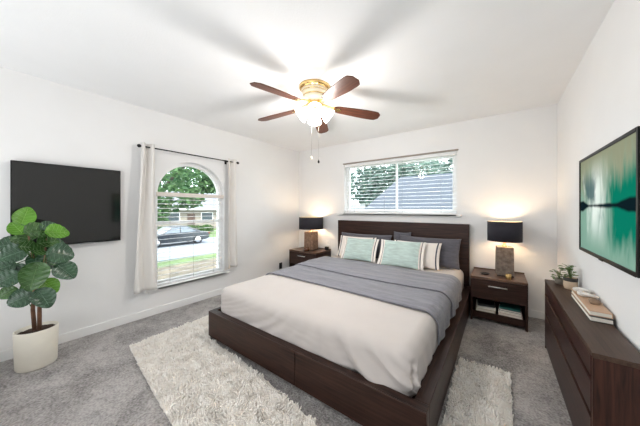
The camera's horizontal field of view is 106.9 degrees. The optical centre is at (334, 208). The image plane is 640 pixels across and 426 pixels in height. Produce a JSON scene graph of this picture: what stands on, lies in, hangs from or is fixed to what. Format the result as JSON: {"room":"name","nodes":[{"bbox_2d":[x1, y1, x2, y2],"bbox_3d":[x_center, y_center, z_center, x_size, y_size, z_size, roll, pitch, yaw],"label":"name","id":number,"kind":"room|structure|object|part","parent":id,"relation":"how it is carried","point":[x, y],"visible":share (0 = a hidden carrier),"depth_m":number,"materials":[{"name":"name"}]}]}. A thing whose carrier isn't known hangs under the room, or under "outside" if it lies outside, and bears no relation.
{"room":"bedroom","nodes":[
{"label":"bedroom","id":0,"kind":"room"},
{"bbox_2d":[0,67,298,351],"bbox_3d":[-2.123,0.044,2.949,0.160,2.412,5.019,0,0,35],"label":"wall","id":1,"kind":"structure","parent":0,"point":[42,120],"depth_m":2.57,"materials":[{"name":"paint"}]},
{"bbox_2d":[10,160,120,244],"bbox_3d":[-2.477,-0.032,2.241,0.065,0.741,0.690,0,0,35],"label":"television","id":2,"kind":"object","parent":1,"relation":"attached to","point":[84,201],"visible":0.9,"depth_m":2.22,"materials":[{"name":"black plastic"}]},
{"bbox_2d":[0,287,225,361],"bbox_3d":[-2.097,1.208,2.834,0.014,0.085,4.859,0,0,35],"label":"baseboard","id":3,"kind":"structure","parent":1,"relation":"attached to","point":[5,355],"depth_m":2.56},
{"bbox_2d":[144,163,230,293],"bbox_3d":[-1.921,0.185,3.169,0.190,1.599,1.040,0,0,35],"label":"window","id":4,"kind":"structure","parent":1,"relation":"in","point":[218,191],"depth_m":3.23,"materials":[{"name":"white plastic"}]},
{"bbox_3d":[-1.907,0.955,3.159,0.155,0.060,1.040,0,0,35],"label":"sill","id":5,"kind":"part","parent":4,"relation":"part of","materials":[{"name":"white paint"}]},
{"bbox_3d":[-1.958,0.175,3.225,0.055,0.040,0.770,0,0,35],"label":"meeting rail","id":6,"kind":"part","parent":4,"relation":"part of","materials":[{"name":"white plastic"}]},
{"bbox_3d":[-1.960,0.155,3.227,0.060,1.539,0.848,0,0,35],"label":"frame","id":7,"kind":"part","parent":4,"relation":"part of","materials":[{"name":"white plastic"}]},
{"bbox_2d":[156,192,222,285],"bbox_3d":[-1.906,0.358,3.191,0.060,1.126,0.840,0,0,35],"label":"window blind","id":8,"kind":"object","parent":4,"relation":"attached to","point":[167,194],"visible":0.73,"depth_m":3.16,"materials":[{"name":"white plastic"}]},
{"bbox_3d":[-1.907,0.912,3.190,0.052,0.018,0.830,0,0,35],"label":"rail","id":9,"kind":"part","parent":8,"relation":"part of","materials":[{"name":"white plastic"}]},
{"bbox_3d":[-1.885,0.372,3.174,0.003,1.065,0.003,0,0,35],"label":"ladder cord","id":10,"kind":"part","parent":8,"relation":"part of","materials":[{"name":"white fabric"}]},
{"bbox_2d":[137,144,238,163],"bbox_3d":[-1.833,-0.695,3.120,0.118,0.060,1.238,0,0,35],"label":"curtain rod","id":11,"kind":"object","parent":1,"relation":"attached to","point":[138,145],"visible":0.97,"depth_m":3.00,"materials":[{"name":"black metal"}]},
{"bbox_2d":[134,142,156,293],"bbox_3d":[-2.109,0.092,2.654,0.078,1.655,0.223,0,0,35],"label":"curtain","id":12,"kind":"object","parent":11,"relation":"hanging from","point":[145,266],"visible":1,"depth_m":2.67,"materials":[{"name":"fabric"}]},
{"bbox_2d":[228,158,237,268],"bbox_3d":[-1.503,0.065,3.524,0.083,1.600,0.192,0,0,35],"label":"curtain","id":13,"kind":"object","parent":11,"relation":"hanging from","point":[232,219],"visible":1,"depth_m":3.52,"materials":[{"name":"fabric"}]},
{"bbox_2d":[0,295,572,425],"bbox_3d":[-0.467,1.310,1.798,4.195,0.120,5.019,0,0,35],"label":"floor","id":14,"kind":"structure","parent":0,"point":[96,379],"depth_m":1.71,"materials":[{"name":"carpet"}]},
{"bbox_2d":[0,207,77,372],"bbox_3d":[-2.344,0.617,1.864,0.625,1.266,0.285,0,0,18],"label":"potted plant","id":15,"kind":"object","parent":14,"relation":"on","point":[35,346],"visible":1,"depth_m":1.83,"materials":[{"name":"green plant"}]},
{"bbox_3d":[-2.390,1.102,1.906,0.234,0.296,0.234,0,0,35],"label":"planter","id":16,"kind":"part","parent":15,"relation":"part of","materials":[{"name":"white ceramic"}]},
{"bbox_2d":[129,315,316,425],"bbox_3d":[-0.811,1.226,1.764,2.262,0.045,0.815,0,0,41],"label":"shag rug","id":17,"kind":"object","parent":14,"relation":"on","point":[195,381],"visible":0.93,"depth_m":1.65,"materials":[{"name":"beige carpet"}]},
{"bbox_2d":[289,247,330,266],"bbox_3d":[-0.452,0.992,4.341,0.640,0.517,0.458,0,0,35],"label":"nightstand","id":18,"kind":"object","parent":14,"relation":"on","point":[296,255],"visible":0.42,"depth_m":4.24,"materials":[{"name":"brown wood"}]},
{"bbox_3d":[-0.562,0.883,4.184,0.628,0.218,0.022,0,0,35],"label":"drawer","id":19,"kind":"part","parent":18,"relation":"part of","materials":[{"name":"brown wood"}]},
{"bbox_2d":[299,217,322,250],"bbox_3d":[-0.422,0.448,4.350,0.440,0.595,0.440,0,0,26],"label":"table lamp","id":20,"kind":"object","parent":18,"relation":"on","point":[305,223],"visible":0.95,"depth_m":4.23,"materials":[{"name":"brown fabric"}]},
{"bbox_3d":[-0.422,0.258,4.350,0.440,0.215,0.440,0,0,26],"label":"lamp shade","id":21,"kind":"part","parent":20,"relation":"part of","materials":[{"name":"black fabric"}]},
{"bbox_3d":[-0.189,1.010,4.178,0.022,0.480,0.426,0,0,35],"label":"panel","id":22,"kind":"part","parent":18,"relation":"part of","materials":[{"name":"brown wood"}]},
{"bbox_2d":[209,220,469,425],"bbox_3d":[0.275,0.724,2.690,2.050,1.052,2.360,0,0,35],"label":"frame","id":23,"kind":"object","parent":14,"relation":"on","point":[346,391],"visible":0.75,"depth_m":1.62,"materials":[{"name":"brown wood"}]},
{"bbox_3d":[-0.739,1.101,1.965,1.142,0.237,0.012,0,0,35],"label":"panel","id":24,"kind":"part","parent":23,"relation":"part of","materials":[{"name":"brown wood"}]},
{"bbox_3d":[-0.364,1.101,1.740,2.015,0.238,0.048,0,0,35],"label":"rail","id":25,"kind":"part","parent":23,"relation":"part of","materials":[{"name":"brown wood"}]},
{"bbox_2d":[221,255,463,396],"bbox_3d":[0.275,0.916,2.667,1.910,0.328,2.246,0,0,35],"label":"duvet","id":26,"kind":"object","parent":23,"relation":"on","point":[393,346],"visible":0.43,"depth_m":1.65,"materials":[{"name":"white fabric"}]},
{"bbox_2d":[337,235,375,255],"bbox_3d":[0.338,0.585,3.643,0.622,0.315,0.161,0,0,31],"label":"pillow","id":27,"kind":"object","parent":26,"relation":"on","point":[342,240],"visible":0.28,"depth_m":3.73,"materials":[{"name":"white fabric"}]},
{"bbox_2d":[340,237,378,262],"bbox_3d":[0.368,0.589,3.480,0.563,0.307,0.180,0,0,30],"label":"pillow","id":28,"kind":"object","parent":26,"relation":"on","point":[354,248],"visible":1,"depth_m":3.43,"materials":[{"name":"green fabric"}]},
{"bbox_2d":[266,256,461,344],"bbox_3d":[0.272,0.836,2.679,1.981,0.248,1.133,0,0,35],"label":"blanket","id":29,"kind":"object","parent":26,"relation":"on","point":[439,295],"visible":0.94,"depth_m":2.36,"materials":[{"name":"grey fabric"}]},
{"bbox_2d":[342,232,391,257],"bbox_3d":[0.464,0.566,3.707,0.883,0.354,0.164,0,0,32],"label":"pillow","id":30,"kind":"object","parent":26,"relation":"on","point":[385,237],"visible":0.26,"depth_m":3.58,"materials":[{"name":"grey fabric"}]},
{"bbox_2d":[377,239,425,270],"bbox_3d":[0.865,0.583,3.079,0.604,0.321,0.187,0,0,32],"label":"pillow","id":31,"kind":"object","parent":26,"relation":"on","point":[393,253],"visible":0.99,"depth_m":3.02,"materials":[{"name":"green fabric"}]},
{"bbox_2d":[394,231,410,240],"bbox_3d":[0.993,0.539,3.468,0.262,0.408,0.088,0,0,29],"label":"pillow","id":32,"kind":"object","parent":26,"relation":"on","point":[396,234],"visible":0.29,"depth_m":3.48,"materials":[{"name":"grey fabric"}]},
{"bbox_2d":[395,240,441,269],"bbox_3d":[1.060,0.588,3.098,0.623,0.311,0.170,0,0,37],"label":"pillow","id":33,"kind":"object","parent":26,"relation":"on","point":[432,250],"visible":0.41,"depth_m":2.95,"materials":[{"name":"white fabric"}]},
{"bbox_2d":[400,235,460,269],"bbox_3d":[1.242,0.561,3.166,0.804,0.364,0.180,0,0,38],"label":"pillow","id":34,"kind":"object","parent":26,"relation":"on","point":[449,251],"visible":0.54,"depth_m":2.99,"materials":[{"name":"grey fabric"}]},
{"bbox_3d":[0.090,1.101,1.388,0.867,0.237,0.012,0,0,35],"label":"panel","id":35,"kind":"part","parent":23,"relation":"part of","materials":[{"name":"brown wood"}]},
{"bbox_3d":[0.915,0.724,3.636,2.020,1.052,0.075,0,0,35],"label":"headboard","id":36,"kind":"part","parent":23,"relation":"part of","materials":[{"name":"brown wood"}]},
{"bbox_3d":[1.081,1.101,2.120,0.075,0.238,2.225,0,0,35],"label":"rail","id":37,"kind":"part","parent":23,"relation":"part of","materials":[{"name":"brown wood"}]},
{"bbox_2d":[440,357,513,425],"bbox_3d":[0.863,1.227,1.421,0.363,0.043,1.113,0,0,35],"label":"shag rug","id":38,"kind":"object","parent":14,"relation":"on","point":[479,395],"visible":1,"depth_m":1.54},
{"bbox_2d":[470,267,527,331],"bbox_3d":[1.871,0.997,2.713,0.510,0.507,0.468,0,0,35],"label":"nightstand","id":39,"kind":"object","parent":14,"relation":"on","point":[491,286],"visible":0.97,"depth_m":2.56,"materials":[{"name":"brown wood"}]},
{"bbox_3d":[1.680,1.015,2.866,0.022,0.470,0.436,0,0,35],"label":"panel","id":40,"kind":"part","parent":39,"relation":"part of","materials":[{"name":"brown wood"}]},
{"bbox_2d":[476,308,495,313],"bbox_3d":[1.730,1.127,2.713,0.186,0.026,0.220,0,0,32],"label":"book","id":41,"kind":"object","parent":39,"relation":"on","point":[478,309],"visible":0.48,"depth_m":2.62,"materials":[{"name":"paper"}]},
{"bbox_2d":[476,299,495,310],"bbox_3d":[1.732,1.099,2.712,0.182,0.028,0.216,0,0,31],"label":"book","id":42,"kind":"object","parent":41,"relation":"on","point":[477,305],"visible":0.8,"depth_m":2.63,"materials":[{"name":"paper"}]},
{"bbox_2d":[477,298,494,307],"bbox_3d":[1.734,1.073,2.710,0.163,0.022,0.195,0,0,30],"label":"book","id":43,"kind":"object","parent":42,"relation":"on","point":[481,302],"visible":0.88,"depth_m":2.69,"materials":[{"name":"paper"}]},
{"bbox_2d":[473,298,524,322],"bbox_3d":[1.879,1.153,2.724,0.466,0.025,0.414,0,0,35],"label":"shelf","id":44,"kind":"object","parent":39,"relation":"attached to","point":[486,314],"depth_m":2.59,"materials":[{"name":"brown wood"}]},
{"bbox_3d":[1.759,0.888,2.552,0.498,0.208,0.022,0,0,35],"label":"drawer","id":45,"kind":"part","parent":39,"relation":"part of","materials":[{"name":"brown wood"}]},
{"bbox_2d":[487,221,522,277],"bbox_3d":[1.945,0.449,2.709,0.330,0.612,0.330,0,0,29],"label":"table lamp","id":46,"kind":"object","parent":39,"relation":"on","point":[505,232],"visible":0.98,"depth_m":2.62,"materials":[{"name":"fabric"}]},
{"bbox_3d":[1.945,0.254,2.709,0.330,0.222,0.330,0,0,29],"label":"lamp shade","id":47,"kind":"part","parent":46,"relation":"part of","materials":[{"name":"black fabric"}]},
{"bbox_2d":[506,274,511,279],"bbox_3d":[1.880,0.730,2.554,0.052,0.050,0.052,0,0,35],"label":"candle","id":48,"kind":"object","parent":39,"relation":"on","point":[508,276],"visible":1,"depth_m":2.53,"materials":[{"name":"gold metal"}]},
{"bbox_2d":[498,310,522,319],"bbox_3d":[1.918,1.127,2.582,0.206,0.024,0.220,0,0,37],"label":"book","id":49,"kind":"object","parent":39,"relation":"on","point":[499,313],"visible":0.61,"depth_m":2.50,"materials":[{"name":"paper"}]},
{"bbox_2d":[498,304,521,316],"bbox_3d":[1.915,1.103,2.584,0.200,0.024,0.213,0,0,38],"label":"book","id":50,"kind":"object","parent":49,"relation":"on","point":[499,310],"visible":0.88,"depth_m":2.51,"materials":[{"name":"paper"}]},
{"bbox_2d":[500,306,521,314],"bbox_3d":[1.920,1.081,2.581,0.186,0.018,0.198,0,0,37],"label":"book","id":51,"kind":"object","parent":50,"relation":"on","point":[520,312],"visible":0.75,"depth_m":2.50,"materials":[{"name":"paper"}]},
{"bbox_2d":[499,302,519,311],"bbox_3d":[1.914,1.064,2.584,0.176,0.016,0.190,0,0,38],"label":"book","id":52,"kind":"object","parent":51,"relation":"on","point":[507,306],"visible":0.84,"depth_m":2.57,"materials":[{"name":"paper"}]},
{"bbox_3d":[2.081,1.015,2.587,0.022,0.470,0.436,0,0,35],"label":"panel","id":53,"kind":"part","parent":39,"relation":"part of","materials":[{"name":"brown wood"}]},
{"bbox_2d":[545,279,639,425],"bbox_3d":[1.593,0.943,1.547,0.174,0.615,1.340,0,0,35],"label":"dresser","id":54,"kind":"object","parent":14,"relation":"on","point":[596,368],"visible":0.92,"depth_m":1.15,"materials":[{"name":"brown wood"}]},
{"bbox_2d":[550,269,566,284],"bbox_3d":[1.919,0.564,2.014,0.144,0.141,0.136,0,0,35],"label":"potted plant","id":55,"kind":"object","parent":54,"relation":"on","point":[558,280],"visible":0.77,"depth_m":2.01,"materials":[{"name":"green plant"}]},
{"bbox_3d":[1.912,0.612,2.014,0.060,0.045,0.060,0,0,35],"label":"pot","id":56,"kind":"part","parent":55,"relation":"part of","materials":[{"name":"grey ceramic"}]},
{"bbox_3d":[1.531,0.705,1.590,0.022,0.094,1.292,0,0,35],"label":"drawer","id":57,"kind":"part","parent":54,"relation":"part of","materials":[{"name":"brown wood"}]},
{"bbox_3d":[1.531,0.847,1.590,0.022,0.142,1.292,0,0,35],"label":"drawer","id":58,"kind":"part","parent":54,"relation":"part of","materials":[{"name":"brown wood"}]},
{"bbox_3d":[1.531,1.079,1.590,0.022,0.273,1.292,0,0,35],"label":"drawer","id":59,"kind":"part","parent":54,"relation":"part of","materials":[{"name":"brown wood"}]},
{"bbox_2d":[559,264,578,289],"bbox_3d":[1.868,0.539,1.894,0.126,0.190,0.131,0,0,-4],"label":"potted plant","id":60,"kind":"object","parent":54,"relation":"on","point":[569,281],"visible":0.98,"depth_m":1.88,"materials":[{"name":"green plant"}]},
{"bbox_3d":[1.879,0.591,1.885,0.084,0.088,0.084,0,0,35],"label":"pot","id":61,"kind":"part","parent":60,"relation":"part of","materials":[{"name":"beige ceramic"}]},
{"bbox_2d":[571,293,613,324],"bbox_3d":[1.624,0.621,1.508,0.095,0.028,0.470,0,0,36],"label":"book","id":62,"kind":"object","parent":54,"relation":"on","point":[590,317],"visible":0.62,"depth_m":1.34,"materials":[{"name":"paper"}]},
{"bbox_2d":[571,289,612,318],"bbox_3d":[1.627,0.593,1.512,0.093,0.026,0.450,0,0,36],"label":"book","id":63,"kind":"object","parent":62,"relation":"on","point":[601,310],"visible":0.75,"depth_m":1.40,"materials":[{"name":"paper"}]},
{"bbox_2d":[573,287,598,298],"bbox_3d":[1.698,0.561,1.606,0.091,0.040,0.222,0,0,35],"label":"chain","id":64,"kind":"object","parent":63,"relation":"on","point":[580,291],"visible":0.99,"depth_m":1.58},
{"bbox_2d":[588,297,600,304],"bbox_3d":[1.593,0.565,1.451,0.050,0.037,0.057,0,0,35],"label":"stone","id":65,"kind":"object","parent":63,"relation":"on","point":[594,301],"visible":1,"depth_m":1.44,"materials":[{"name":"brown stone"}]},
{"bbox_3d":[1.218,0.954,1.006,0.172,0.593,0.022,0,0,35],"label":"panel","id":66,"kind":"part","parent":54,"relation":"part of","materials":[{"name":"brown wood"}]},
{"bbox_2d":[0,0,613,151],"bbox_3d":[-0.467,-1.237,1.798,4.195,0.150,5.019,0,0,35],"label":"ceiling","id":67,"kind":"structure","parent":0,"point":[418,64],"depth_m":1.80,"materials":[{"name":"paint"}]},
{"bbox_2d":[250,75,379,162],"bbox_3d":[-0.220,-0.799,2.247,1.262,0.726,1.241,0,0,35],"label":"ceiling fan","id":68,"kind":"object","parent":67,"relation":"hanging from","point":[315,92],"visible":1,"depth_m":2.19,"materials":[{"name":"gold metal"}]},
{"bbox_3d":[-0.461,-0.955,1.945,0.136,0.008,0.470,15,14,39],"label":"blade","id":69,"kind":"part","parent":68,"relation":"part of","materials":[{"name":"brown wood"}]},
{"bbox_3d":[-0.575,-0.955,2.430,0.470,0.008,0.136,-4,10,23],"label":"blade","id":70,"kind":"part","parent":68,"relation":"part of","materials":[{"name":"brown wood"}]},
{"bbox_3d":[-0.311,-0.899,2.250,0.144,0.148,0.141,0,0,35],"label":"lamp shade","id":71,"kind":"part","parent":68,"relation":"part of","materials":[{"name":"white glass"}]},
{"bbox_3d":[-0.288,-0.990,2.140,0.071,0.052,0.210,15,14,39],"label":"blade arm","id":72,"kind":"part","parent":68,"relation":"part of","materials":[{"name":"gold metal"}]},
{"bbox_3d":[-0.217,-0.724,2.271,0.001,0.437,0.001,0,0,35],"label":"pull chain","id":73,"kind":"part","parent":68,"relation":"part of","materials":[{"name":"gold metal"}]},
{"bbox_3d":[-0.184,-1.145,2.266,0.300,0.034,0.300,0,0,35],"label":"ceiling plate","id":74,"kind":"part","parent":68,"relation":"part of","materials":[{"name":"gold metal"}]},
{"bbox_3d":[-0.168,-0.899,2.139,0.141,0.148,0.144,0,0,35],"label":"lamp shade","id":75,"kind":"part","parent":68,"relation":"part of","materials":[{"name":"white glass"}]},
{"bbox_3d":[-0.200,-0.899,2.392,0.141,0.148,0.144,0,0,35],"label":"lamp shade","id":76,"kind":"part","parent":68,"relation":"part of","materials":[{"name":"white glass"}]},
{"bbox_3d":[-0.149,-0.955,2.688,0.136,0.008,0.470,-12,-5,4],"label":"blade","id":77,"kind":"part","parent":68,"relation":"part of","materials":[{"name":"brown wood"}]},
{"bbox_3d":[-0.097,-0.990,2.128,0.071,0.052,0.210,14,-3,-31],"label":"blade arm","id":78,"kind":"part","parent":68,"relation":"part of","materials":[{"name":"gold metal"}]},
{"bbox_3d":[-0.058,-0.899,2.282,0.144,0.148,0.141,0,0,35],"label":"lamp shade","id":79,"kind":"part","parent":68,"relation":"part of","materials":[{"name":"white glass"}]},
{"bbox_3d":[-0.026,-0.990,2.307,0.210,0.052,0.071,4,-13,-13],"label":"blade arm","id":80,"kind":"part","parent":68,"relation":"part of","materials":[{"name":"gold metal"}]},
{"bbox_3d":[0.035,-0.955,1.903,0.136,0.008,0.470,14,-3,-31],"label":"blade","id":81,"kind":"part","parent":68,"relation":"part of","materials":[{"name":"brown wood"}]},
{"bbox_3d":[0.229,-0.955,2.362,0.470,0.008,0.136,4,-13,-13],"label":"blade","id":82,"kind":"part","parent":68,"relation":"part of","materials":[{"name":"brown wood"}]},
{"bbox_2d":[351,204,364,208],"bbox_3d":[-0.546,1.275,12.000,4.800,2.950,0.080,0,0,35],"label":"fence","id":83,"kind":"object","parent":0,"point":[362,206],"visible":0.05,"depth_m":10.80,"materials":[{"name":"white"}]},
{"bbox_2d":[299,104,556,311],"bbox_3d":[0.920,0.044,3.792,3.875,2.412,0.160,0,0,35],"label":"wall","id":84,"kind":"structure","parent":0,"point":[507,162],"depth_m":3.00,"materials":[{"name":"paint"}]},
{"bbox_2d":[337,155,460,216],"bbox_3d":[0.910,-0.341,3.760,1.970,0.891,0.195,0,0,35],"label":"window","id":85,"kind":"structure","parent":84,"relation":"in","point":[455,156],"depth_m":3.66,"materials":[{"name":"white plastic"}]},
{"bbox_3d":[0.635,-0.355,4.003,0.899,0.782,0.030,0,0,35],"label":"sash","id":86,"kind":"part","parent":85,"relation":"part of","materials":[{"name":"glass"}]},
{"bbox_3d":[0.885,0.090,3.725,1.970,0.030,0.110,0,0,35],"label":"sill","id":87,"kind":"part","parent":85,"relation":"part of","materials":[{"name":"white paint"}]},
{"bbox_2d":[343,149,458,213],"bbox_3d":[0.924,-0.365,3.711,1.830,0.875,0.094,0,0,35],"label":"window blind","id":88,"kind":"object","parent":85,"relation":"attached to","point":[453,152],"visible":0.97,"depth_m":3.60,"materials":[{"name":"white plastic"}]},
{"bbox_3d":[0.935,0.064,3.727,1.770,0.017,0.050,0,0,35],"label":"rail","id":89,"kind":"part","parent":88,"relation":"part of","materials":[{"name":"white plastic"}]},
{"bbox_3d":[1.338,-0.355,3.553,0.849,0.782,0.030,0,0,35],"label":"sash","id":90,"kind":"part","parent":85,"relation":"part of","materials":[{"name":"glass"}]},
{"bbox_2d":[528,309,544,319],"bbox_3d":[0.871,1.208,3.720,3.847,0.085,0.014,0,0,35],"label":"baseboard","id":91,"kind":"structure","parent":84,"relation":"attached to","point":[531,313],"depth_m":2.71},
{"bbox_2d":[557,0,639,351],"bbox_3d":[1.190,0.044,0.646,0.160,2.412,5.019,0,0,35],"label":"wall","id":92,"kind":"structure","parent":0,"point":[600,103],"depth_m":1.49,"materials":[{"name":"paint"}]},
{"bbox_2d":[579,126,639,277],"bbox_3d":[1.518,-0.026,1.313,0.061,0.631,0.874,0,0,35],"label":"painting","id":93,"kind":"object","parent":92,"relation":"attached to","point":[609,177],"visible":1,"depth_m":1.19},
{"label":"outside","id":94,"kind":"structure","parent":0,"visible":0},
{"bbox_2d":[157,228,216,267],"bbox_3d":[-2.500,2.850,13.919,100.000,0.200,100.000,0,0,35],"label":"ground","id":95,"kind":"structure","parent":94,"point":[214,231],"depth_m":12.89,"materials":[{"name":"green plant"}]},
{"bbox_2d":[157,237,216,261],"bbox_3d":[-9.560,2.740,18.830,8.000,0.020,100.000,0,0,35],"label":"street","id":96,"kind":"structure","parent":95,"relation":"on","point":[207,241],"depth_m":15.95,"materials":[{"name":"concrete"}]},
{"bbox_2d":[157,225,209,247],"bbox_3d":[-12.264,2.010,18.095,1.860,1.440,4.634,0,0,35],"label":"car","id":97,"kind":"object","parent":96,"relation":"on","point":[186,230],"visible":0.58,"depth_m":17.74,"materials":[{"name":"paint"}]},
{"bbox_2d":[157,191,216,228],"bbox_3d":[-22.272,0.226,29.498,5.814,5.048,18.271,0,0,35],"label":"house","id":98,"kind":"structure","parent":95,"relation":"on","point":[211,213],"depth_m":31.71,"materials":[{"name":"beige brick"}]},
{"bbox_3d":[-19.869,1.150,29.105,0.020,1.240,1.540,0,0,35],"label":"pane","id":99,"kind":"part","parent":98,"relation":"part of","materials":[{"name":"glass"}]},
{"bbox_3d":[-18.645,1.700,30.934,0.060,2.100,0.900,0,0,35],"label":"door","id":100,"kind":"part","parent":98,"relation":"part of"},
{"bbox_3d":[-17.442,1.150,32.595,0.020,1.240,1.440,0,0,35],"label":"pane","id":101,"kind":"part","parent":98,"relation":"part of","materials":[{"name":"glass"}]},
{"bbox_2d":[157,258,216,279],"bbox_3d":[-3.593,2.735,9.808,8.700,0.030,16.000,0,0,35],"label":"planting bed","id":102,"kind":"object","parent":95,"relation":"on","point":[214,262],"visible":0.11,"depth_m":10.82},
{"bbox_2d":[157,167,215,228],"bbox_3d":[-6.844,-1.143,9.471,3.493,7.793,6.960,0,0,35],"label":"tree","id":103,"kind":"object","parent":102,"relation":"on","point":[205,183],"visible":0.18,"depth_m":9.85,"materials":[{"name":"green plant"}]},
{"bbox_2d":[160,167,215,193],"bbox_3d":[-24.525,-2.990,36.574,6.858,11.491,18.525,0,0,35],"label":"tree","id":104,"kind":"object","parent":95,"relation":"on","point":[164,180],"visible":0.09,"depth_m":36.12,"materials":[{"name":"green plant"}]},
{"bbox_2d":[185,224,213,231],"bbox_3d":[-14.640,2.215,25.491,1.648,1.081,3.329,0,0,41],"label":"bush","id":105,"kind":"object","parent":95,"relation":"on","point":[198,227],"visible":0.42,"depth_m":25.67,"materials":[{"name":"green plant"}]},
{"bbox_2d":[351,160,444,207],"bbox_3d":[4.204,-1.267,18.810,8.415,8.041,4.341,0,0,35],"label":"tree","id":106,"kind":"object","parent":95,"relation":"on","point":[367,192],"visible":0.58,"depth_m":17.93,"materials":[{"name":"green plant"}]},
{"bbox_2d":[364,173,452,208],"bbox_3d":[6.614,0.500,9.435,9.315,4.500,6.804,0,0,35],"label":"house","id":107,"kind":"structure","parent":95,"relation":"on","point":[444,199],"depth_m":9.62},
{"bbox_2d":[416,158,452,174],"bbox_3d":[12.284,-2.087,21.316,10.583,9.680,4.201,0,0,35],"label":"tree","id":108,"kind":"object","parent":95,"relation":"on","point":[450,161],"visible":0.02,"depth_m":21.85,"materials":[{"name":"green plant"}]}
]}

